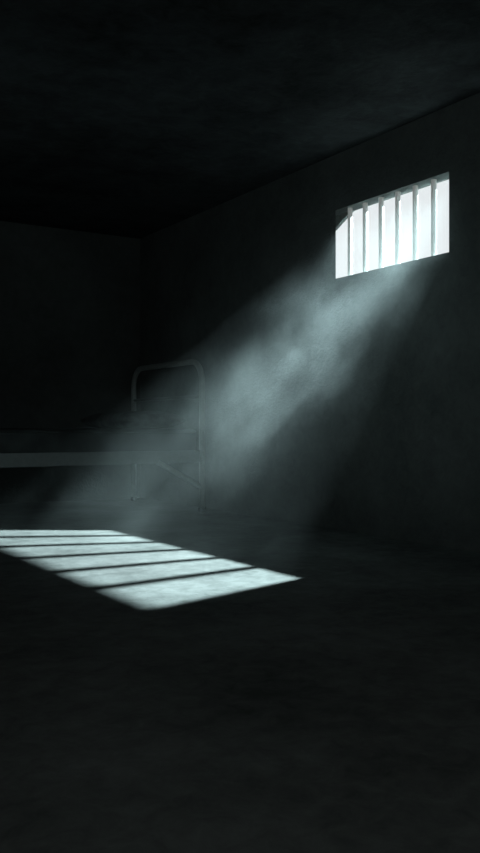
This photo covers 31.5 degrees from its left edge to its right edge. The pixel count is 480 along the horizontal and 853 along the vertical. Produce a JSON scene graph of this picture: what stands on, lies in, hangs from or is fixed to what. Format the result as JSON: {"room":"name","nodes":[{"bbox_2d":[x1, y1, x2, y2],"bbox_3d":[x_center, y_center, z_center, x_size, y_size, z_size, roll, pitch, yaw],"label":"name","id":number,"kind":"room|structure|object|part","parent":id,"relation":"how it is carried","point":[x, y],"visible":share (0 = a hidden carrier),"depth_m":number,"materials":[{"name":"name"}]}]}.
{"room":"prison interior","nodes":[
{"label":"prison interior","id":0,"kind":"room"},
{"bbox_2d":[0,221,139,503],"bbox_3d":[-3.156,-0.578,7.105,5.055,2.555,0.115,0,0,-32],"label":"wall","id":1,"kind":"structure","parent":0,"point":[70,299],"depth_m":8.00,"materials":[{"name":"paint"}]},
{"bbox_2d":[0,497,479,852],"bbox_3d":[-0.751,0.760,3.389,5.170,0.120,8.967,0,0,-32],"label":"floor","id":2,"kind":"structure","parent":0,"point":[175,677],"depth_m":2.29,"materials":[{"name":"concrete"}]},
{"bbox_2d":[0,359,205,512],"bbox_3d":[-1.512,0.069,6.947,2.080,1.263,1.362,0,0,-32],"label":"bed","id":3,"kind":"object","parent":2,"relation":"on","point":[160,458],"visible":0.95,"depth_m":6.76,"materials":[{"name":"grey metal"}]},
{"bbox_2d":[0,428,196,452],"bbox_3d":[-1.510,0.139,6.948,1.957,0.254,1.290,0,0,-32],"label":"mattress","id":4,"kind":"object","parent":3,"relation":"on","point":[12,440],"visible":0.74,"depth_m":6.47,"materials":[{"name":"grey fabric"}]},
{"bbox_2d":[80,411,184,427],"bbox_3d":[-0.945,-0.058,7.351,0.530,0.156,0.982,0,0,-32],"label":"pillow","id":5,"kind":"object","parent":4,"relation":"on","point":[116,419],"visible":0.94,"depth_m":7.03,"materials":[{"name":"fabric"}]},
{"bbox_3d":[-1.177,0.243,6.415,2.020,0.100,0.056,0,0,-32],"label":"rail","id":6,"kind":"part","parent":3,"relation":"part of","materials":[{"name":"metal"}]},
{"bbox_3d":[-0.657,0.059,7.485,0.048,1.243,1.350,0,0,-32],"label":"headboard frame","id":7,"kind":"part","parent":3,"relation":"part of","materials":[{"name":"grey metal"}]},
{"bbox_2d":[0,0,479,238],"bbox_3d":[-0.751,-1.915,3.389,5.170,0.120,8.967,0,0,-32],"label":"ceiling","id":8,"kind":"structure","parent":0,"point":[139,119],"depth_m":4.69,"materials":[{"name":"paint"}]},
{"bbox_2d":[140,92,479,552],"bbox_3d":[1.389,-0.578,4.736,0.115,2.555,8.967,0,0,-32],"label":"wall","id":9,"kind":"structure","parent":0,"point":[351,403],"depth_m":5.88,"materials":[{"name":"paint"}]},
{"bbox_2d":[336,179,436,275],"bbox_3d":[0.913,-1.241,5.517,0.086,0.490,1.034,0,0,-32],"label":"bars","id":10,"kind":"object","parent":9,"relation":"in","point":[341,218],"depth_m":5.34,"materials":[{"name":"metal"}]}
]}

